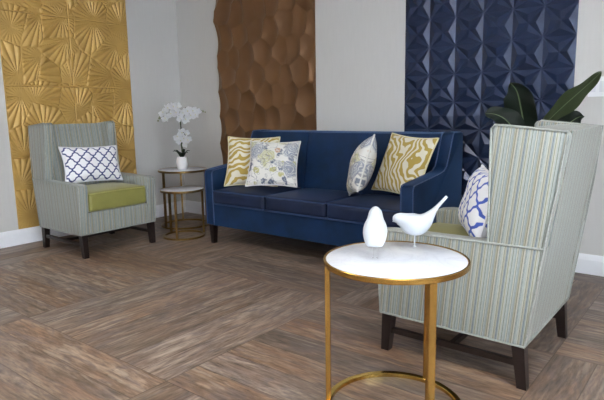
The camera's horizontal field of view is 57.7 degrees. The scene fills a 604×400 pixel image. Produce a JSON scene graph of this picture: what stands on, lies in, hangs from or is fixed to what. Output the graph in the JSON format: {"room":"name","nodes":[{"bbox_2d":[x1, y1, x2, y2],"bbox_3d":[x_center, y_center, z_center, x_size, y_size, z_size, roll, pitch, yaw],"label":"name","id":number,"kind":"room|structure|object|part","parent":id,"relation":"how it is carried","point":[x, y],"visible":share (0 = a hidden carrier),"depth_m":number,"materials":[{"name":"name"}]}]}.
{"room":"lobby","nodes":[
{"label":"lobby","id":0,"kind":"room"},
{"bbox_2d":[0,0,185,232],"bbox_3d":[-3.428,-0.776,3.460,0.120,2.750,6.840,6,12,38],"label":"wall","id":1,"kind":"structure","parent":0,"point":[151,24],"depth_m":5.67,"materials":[{"name":"paint"}]},
{"bbox_2d":[0,0,136,228],"bbox_3d":[-2.088,-1.033,5.012,0.020,2.440,1.220,6,12,38],"label":"wall panel","id":2,"kind":"object","parent":1,"relation":"attached to","point":[63,61],"visible":0.68,"depth_m":4.90,"materials":[{"name":"gold metal"}]},
{"bbox_2d":[0,200,185,248],"bbox_3d":[-3.352,0.520,3.630,0.016,0.133,6.600,6,12,38],"label":"baseboard","id":3,"kind":"structure","parent":1,"relation":"attached to","point":[32,234],"depth_m":4.82,"materials":[{"name":"white paint"}]},
{"bbox_2d":[0,212,603,399],"bbox_3d":[-0.381,0.968,1.314,7.840,0.100,6.840,6,12,38],"label":"floor","id":4,"kind":"structure","parent":0,"point":[240,316],"depth_m":2.78,"materials":[{"name":"brown wood"}]},
{"bbox_2d":[28,121,155,258],"bbox_3d":[-1.772,-0.136,4.642,0.773,1.047,0.701,6,12,38],"label":"armchair","id":5,"kind":"object","parent":4,"relation":"on","point":[84,210],"visible":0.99,"depth_m":4.49,"materials":[{"name":"fabric"}]},
{"bbox_3d":[-2.160,0.309,4.630,0.066,0.186,0.050,6,12,38],"label":"leg","id":6,"kind":"part","parent":5,"relation":"part of","materials":[{"name":"brown wood"}]},
{"bbox_3d":[-1.938,0.045,4.411,0.714,0.400,0.077,6,12,38],"label":"arm","id":7,"kind":"part","parent":5,"relation":"part of","materials":[{"name":"fabric"}]},
{"bbox_3d":[-1.955,-0.238,4.771,0.309,0.843,0.540,6,12,38],"label":"backrest","id":8,"kind":"part","parent":5,"relation":"part of","materials":[{"name":"fabric"}]},
{"bbox_3d":[-1.693,0.359,4.262,0.058,0.190,0.050,6,12,38],"label":"leg","id":9,"kind":"part","parent":5,"relation":"part of","materials":[{"name":"brown wood"}]},
{"bbox_2d":[58,145,122,182],"bbox_3d":[-1.778,-0.304,4.638,0.514,0.322,0.165,-10,13,-44],"label":"cushion","id":10,"kind":"object","parent":5,"relation":"on","point":[81,164],"visible":0.98,"depth_m":4.58,"materials":[{"name":"white fabric"}]},
{"bbox_2d":[87,182,145,211],"bbox_3d":[-1.657,-0.042,4.566,0.478,0.173,0.544,6,12,38],"label":"seat cushion","id":11,"kind":"object","parent":5,"relation":"on","point":[110,196],"depth_m":4.43,"materials":[{"name":"green fabric"}]},
{"bbox_3d":[-1.663,0.126,4.601,0.461,0.165,0.540,6,12,38],"label":"rail","id":12,"kind":"part","parent":5,"relation":"part of","materials":[{"name":"fabric"}]},
{"bbox_3d":[-1.557,-0.039,4.884,0.714,0.400,0.077,6,12,38],"label":"arm","id":13,"kind":"part","parent":5,"relation":"part of","materials":[{"name":"fabric"}]},
{"bbox_3d":[-1.305,0.273,4.743,0.058,0.190,0.050,6,12,38],"label":"leg","id":14,"kind":"part","parent":5,"relation":"part of","materials":[{"name":"brown wood"}]},
{"bbox_2d":[160,186,205,240],"bbox_3d":[-1.073,0.112,4.947,0.384,0.434,0.384,6,12,38],"label":"side table","id":15,"kind":"object","parent":4,"relation":"on","point":[174,190],"visible":1,"depth_m":4.91,"materials":[{"name":"white stone"}]},
{"bbox_3d":[-1.216,0.101,5.056,0.018,0.402,0.018,6,12,38],"label":"leg","id":16,"kind":"part","parent":15,"relation":"part of","materials":[{"name":"gold metal"}]},
{"bbox_3d":[-1.096,0.146,4.771,0.018,0.402,0.018,0,9,7],"label":"leg","id":17,"kind":"part","parent":15,"relation":"part of","materials":[{"name":"gold metal"}]},
{"bbox_3d":[-0.907,0.102,5.015,0.018,0.402,0.018,-5,10,-22],"label":"leg","id":18,"kind":"part","parent":15,"relation":"part of","materials":[{"name":"gold metal"}]},
{"bbox_2d":[158,166,208,229],"bbox_3d":[-1.167,-0.029,5.434,0.480,0.559,0.480,6,12,38],"label":"side table","id":19,"kind":"object","parent":4,"relation":"on","point":[190,169],"visible":0.78,"depth_m":5.30,"materials":[{"name":"white stone"}]},
{"bbox_3d":[-1.318,0.005,5.267,0.018,0.527,0.018,7,12,41],"label":"leg","id":20,"kind":"part","parent":19,"relation":"part of","materials":[{"name":"gold metal"}]},
{"bbox_2d":[157,102,205,169],"bbox_3d":[-1.163,-0.626,5.349,0.464,0.648,0.170,-3,10,-12],"label":"potted orchid","id":21,"kind":"object","parent":19,"relation":"on","point":[181,161],"visible":1,"depth_m":5.29,"materials":[{"name":"plant"}]},
{"bbox_3d":[-1.331,-0.840,5.237,0.089,0.087,0.015,-1,9,0],"label":"flower","id":22,"kind":"part","parent":21,"relation":"part of","materials":[{"name":"white plant"}]},
{"bbox_3d":[-1.306,-0.782,5.231,0.086,0.077,0.025,1,9,9],"label":"flower","id":23,"kind":"part","parent":21,"relation":"part of","materials":[{"name":"white plant"}]},
{"bbox_3d":[-1.278,-0.878,5.222,0.084,0.088,0.015,-8,12,-38],"label":"flower","id":24,"kind":"part","parent":21,"relation":"part of","materials":[{"name":"white plant"}]},
{"bbox_3d":[-1.254,-0.825,5.234,0.085,0.088,0.017,0,9,3],"label":"flower","id":25,"kind":"part","parent":21,"relation":"part of","materials":[{"name":"white plant"}]},
{"bbox_3d":[-1.228,-0.894,5.233,0.092,0.080,0.022,-4,10,-17],"label":"flower","id":26,"kind":"part","parent":21,"relation":"part of","materials":[{"name":"white plant"}]},
{"bbox_3d":[-1.209,-0.617,5.316,0.094,0.083,0.016,1,9,9],"label":"flower","id":27,"kind":"part","parent":21,"relation":"part of","materials":[{"name":"white plant"}]},
{"bbox_3d":[-1.194,-0.891,5.258,0.091,0.090,0.029,-5,10,-22],"label":"flower","id":28,"kind":"part","parent":21,"relation":"part of","materials":[{"name":"white plant"}]},
{"bbox_3d":[-1.181,-0.576,5.328,0.096,0.084,0.021,-4,10,-15],"label":"flower","id":29,"kind":"part","parent":21,"relation":"part of","materials":[{"name":"white plant"}]},
{"bbox_3d":[-1.161,-0.650,5.299,0.096,0.089,0.030,-6,11,-30],"label":"flower","id":30,"kind":"part","parent":21,"relation":"part of","materials":[{"name":"white plant"}]},
{"bbox_3d":[-1.177,-0.364,5.382,0.114,0.122,0.114,6,12,38],"label":"pot","id":31,"kind":"part","parent":21,"relation":"part of","materials":[{"name":"white ceramic"}]},
{"bbox_3d":[-1.123,-0.778,5.285,0.083,0.091,0.017,-2,9,-4],"label":"flower","id":32,"kind":"part","parent":21,"relation":"part of","materials":[{"name":"white plant"}]},
{"bbox_3d":[-1.127,-0.639,5.319,0.032,0.087,0.086,6,12,38],"label":"flower","id":33,"kind":"part","parent":21,"relation":"part of","materials":[{"name":"white plant"}]},
{"bbox_3d":[-1.097,-0.854,5.264,0.089,0.097,0.029,-5,10,-23],"label":"flower","id":34,"kind":"part","parent":21,"relation":"part of","materials":[{"name":"white plant"}]},
{"bbox_3d":[-1.108,-0.581,5.311,0.055,0.076,0.074,6,12,38],"label":"flower","id":35,"kind":"part","parent":21,"relation":"part of","materials":[{"name":"white plant"}]},
{"bbox_3d":[-1.072,-0.816,5.272,0.094,0.087,0.024,-1,9,-1],"label":"flower","id":36,"kind":"part","parent":21,"relation":"part of","materials":[{"name":"white plant"}]},
{"bbox_3d":[-1.051,-0.859,5.276,0.092,0.080,0.018,-5,10,-21],"label":"flower","id":37,"kind":"part","parent":21,"relation":"part of","materials":[{"name":"white plant"}]},
{"bbox_3d":[-1.239,-0.059,5.648,0.018,0.527,0.018,-4,10,-18],"label":"leg","id":38,"kind":"part","parent":19,"relation":"part of","materials":[{"name":"gold metal"}]},
{"bbox_3d":[-0.944,-0.022,5.389,0.018,0.527,0.018,1,10,12],"label":"leg","id":39,"kind":"part","parent":19,"relation":"part of","materials":[{"name":"gold metal"}]},
{"bbox_2d":[204,129,462,245],"bbox_3d":[0.174,-0.064,4.320,1.934,0.941,0.791,6,12,38],"label":"sofa","id":40,"kind":"object","parent":4,"relation":"on","point":[321,209],"visible":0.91,"depth_m":4.14,"materials":[{"name":"blue fabric"}]},
{"bbox_3d":[-0.754,0.283,4.699,0.052,0.166,0.052,6,12,38],"label":"leg","id":41,"kind":"part","parent":40,"relation":"part of","materials":[{"name":"brown wood"}]},
{"bbox_3d":[-0.542,-0.225,4.881,0.090,0.773,0.772,6,12,38],"label":"arm","id":42,"kind":"part","parent":40,"relation":"part of","materials":[{"name":"blue fabric"}]},
{"bbox_2d":[224,136,279,186],"bbox_3d":[-0.420,-0.326,4.628,0.463,0.418,0.222,0,9,6],"label":"cushion","id":43,"kind":"object","parent":40,"relation":"on","point":[238,148],"visible":0.52,"depth_m":4.59,"materials":[{"name":"yellow fabric"}]},
{"bbox_2d":[214,185,300,208],"bbox_3d":[-0.354,-0.045,4.598,0.580,0.143,0.559,6,12,38],"label":"seat cushion","id":44,"kind":"object","parent":40,"relation":"on","point":[237,196],"depth_m":4.42,"materials":[{"name":"blue fabric"}]},
{"bbox_2d":[245,131,308,188],"bbox_3d":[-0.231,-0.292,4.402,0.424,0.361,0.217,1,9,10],"label":"cushion","id":45,"kind":"object","parent":40,"relation":"on","point":[271,163],"visible":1,"depth_m":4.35,"materials":[{"name":"fabric"}]},
{"bbox_3d":[0.154,0.155,4.326,1.760,0.178,0.666,6,12,38],"label":"rail","id":46,"kind":"part","parent":40,"relation":"part of","materials":[{"name":"blue fabric"}]},
{"bbox_2d":[266,188,359,216],"bbox_3d":[0.102,0.006,4.239,0.580,0.143,0.559,6,12,38],"label":"seat cushion","id":47,"kind":"object","parent":40,"relation":"on","point":[299,202],"depth_m":4.07,"materials":[{"name":"blue fabric"}]},
{"bbox_2d":[304,132,370,194],"bbox_3d":[0.286,-0.280,4.432,0.577,0.528,0.180,6,12,38],"label":"cushion","id":48,"kind":"object","parent":40,"relation":"on","point":[327,155],"depth_m":4.43,"materials":[{"name":"blue fabric"}]},
{"bbox_3d":[0.378,-0.186,4.562,1.760,0.767,0.130,6,12,38],"label":"frame","id":49,"kind":"part","parent":40,"relation":"part of","materials":[{"name":"blue fabric"}]},
{"bbox_2d":[347,134,376,195],"bbox_3d":[0.427,-0.241,3.942,0.200,0.476,0.487,-1,9,-2],"label":"cushion","id":50,"kind":"object","parent":40,"relation":"on","point":[363,159],"visible":1,"depth_m":3.77,"materials":[{"name":"fabric"}]},
{"bbox_2d":[327,194,399,226],"bbox_3d":[0.559,0.057,3.880,0.580,0.143,0.559,6,12,38],"label":"seat cushion","id":51,"kind":"object","parent":40,"relation":"on","point":[352,210],"depth_m":3.74,"materials":[{"name":"blue fabric"}]},
{"bbox_2d":[363,133,441,195],"bbox_3d":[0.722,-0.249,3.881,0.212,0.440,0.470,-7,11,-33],"label":"cushion","id":52,"kind":"object","parent":40,"relation":"on","point":[406,158],"visible":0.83,"depth_m":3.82,"materials":[{"name":"yellow fabric"}]},
{"bbox_3d":[0.899,-0.064,3.748,0.090,0.773,0.772,6,12,38],"label":"arm","id":53,"kind":"part","parent":40,"relation":"part of","materials":[{"name":"blue fabric"}]},
{"bbox_2d":[323,241,470,399],"bbox_3d":[0.341,0.494,2.018,0.518,0.582,0.518,6,12,38],"label":"side table","id":54,"kind":"object","parent":4,"relation":"on","point":[397,262],"visible":0.96,"depth_m":1.93,"materials":[{"name":"white stone"}]},
{"bbox_3d":[0.098,0.495,2.060,0.018,0.550,0.026,1,9,10],"label":"leg","id":55,"kind":"part","parent":54,"relation":"part of","materials":[{"name":"gold metal"}]},
{"bbox_2d":[363,206,386,257],"bbox_3d":[0.262,0.117,1.961,0.086,0.182,0.130,1,9,9],"label":"bird figurine","id":56,"kind":"object","parent":54,"relation":"on","point":[375,227],"visible":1,"depth_m":1.92,"materials":[{"name":"white ceramic"}]},
{"bbox_2d":[392,196,447,246],"bbox_3d":[0.452,0.083,2.104,0.214,0.198,0.083,-1,9,-2],"label":"bird figurine","id":57,"kind":"object","parent":54,"relation":"on","point":[414,224],"visible":1,"depth_m":2.08,"materials":[{"name":"white ceramic"}]},
{"bbox_3d":[0.506,0.465,2.200,0.026,0.550,0.018,7,12,41],"label":"leg","id":58,"kind":"part","parent":54,"relation":"part of","materials":[{"name":"gold metal"}]},
{"bbox_3d":[0.419,0.534,1.786,0.026,0.550,0.018,-4,10,-18],"label":"leg","id":59,"kind":"part","parent":54,"relation":"part of","materials":[{"name":"gold metal"}]},
{"bbox_2d":[378,119,603,390],"bbox_3d":[0.856,0.168,2.515,0.773,1.047,0.701,6,12,38],"label":"armchair","id":60,"kind":"object","parent":4,"relation":"on","point":[520,277],"visible":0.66,"depth_m":2.17,"materials":[{"name":"fabric"}]},
{"bbox_3d":[0.404,0.604,2.552,0.058,0.190,0.050,6,12,38],"label":"leg","id":61,"kind":"part","parent":60,"relation":"part of","materials":[{"name":"brown wood"}]},
{"bbox_2d":[428,223,468,235],"bbox_3d":[0.744,0.237,2.617,0.478,0.173,0.544,6,12,38],"label":"seat cushion","id":62,"kind":"object","parent":60,"relation":"on","point":[449,228],"depth_m":2.68,"materials":[{"name":"green fabric"}]},
{"bbox_3d":[0.646,0.344,2.318,0.714,0.400,0.077,6,12,38],"label":"arm","id":63,"kind":"part","parent":60,"relation":"part of","materials":[{"name":"fabric"}]},
{"bbox_2d":[458,165,488,237],"bbox_3d":[0.812,0.015,2.497,0.166,0.308,0.468,1,9,9],"label":"cushion","id":64,"kind":"object","parent":60,"relation":"on","point":[473,208],"visible":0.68,"depth_m":2.35,"materials":[{"name":"white fabric"}]},
{"bbox_3d":[1.027,0.260,2.791,0.714,0.400,0.077,6,12,38],"label":"arm","id":65,"kind":"part","parent":60,"relation":"part of","materials":[{"name":"fabric"}]},
{"bbox_3d":[0.870,0.658,2.186,0.066,0.186,0.050,6,12,38],"label":"leg","id":66,"kind":"part","parent":60,"relation":"part of","materials":[{"name":"brown wood"}]},
{"bbox_3d":[1.258,0.572,2.667,0.066,0.186,0.050,6,12,38],"label":"leg","id":67,"kind":"part","parent":60,"relation":"part of","materials":[{"name":"brown wood"}]},
{"bbox_3d":[1.036,0.106,2.358,0.309,0.843,0.540,6,12,38],"label":"backrest","id":68,"kind":"part","parent":60,"relation":"part of","materials":[{"name":"fabric"}]},
{"bbox_2d":[485,71,601,126],"bbox_3d":[1.447,-0.111,3.383,0.616,1.296,0.309,3,10,25],"label":"potted plant","id":69,"kind":"object","parent":4,"relation":"on","point":[519,108],"visible":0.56,"depth_m":3.27,"materials":[{"name":"green plant"}]},
{"bbox_2d":[175,0,603,255],"bbox_3d":[1.731,-0.895,3.637,7.720,2.750,0.120,6,12,38],"label":"wall","id":70,"kind":"structure","parent":0,"point":[360,44],"depth_m":4.58,"materials":[{"name":"paint"}]},
{"bbox_2d":[213,0,316,163],"bbox_3d":[-0.373,-1.091,5.181,1.220,2.440,0.059,6,12,38],"label":"wall panel","id":71,"kind":"object","parent":70,"relation":"attached to","point":[266,55],"visible":0.67,"depth_m":5.14,"materials":[{"name":"brown wood"}]},
{"bbox_2d":[186,200,603,276],"bbox_3d":[1.670,0.401,3.828,7.584,0.133,0.016,6,12,38],"label":"baseboard","id":72,"kind":"structure","parent":70,"relation":"attached to","point":[590,264],"depth_m":3.65,"materials":[{"name":"white paint"}]},
{"bbox_2d":[404,0,578,199],"bbox_3d":[1.277,-0.910,3.904,1.220,2.440,0.025,6,12,38],"label":"wall panel","id":73,"kind":"object","parent":70,"relation":"attached to","point":[462,57],"visible":0.44,"depth_m":3.92,"materials":[{"name":"blue paint"}]},
{"bbox_2d":[588,76,603,96],"bbox_3d":[1.958,-0.708,3.400,0.330,0.124,0.012,6,12,38],"label":"switch plate","id":74,"kind":"object","parent":70,"relation":"attached to","point":[598,90],"visible":0.64,"depth_m":3.47,"materials":[{"name":"white plastic"}]}
]}

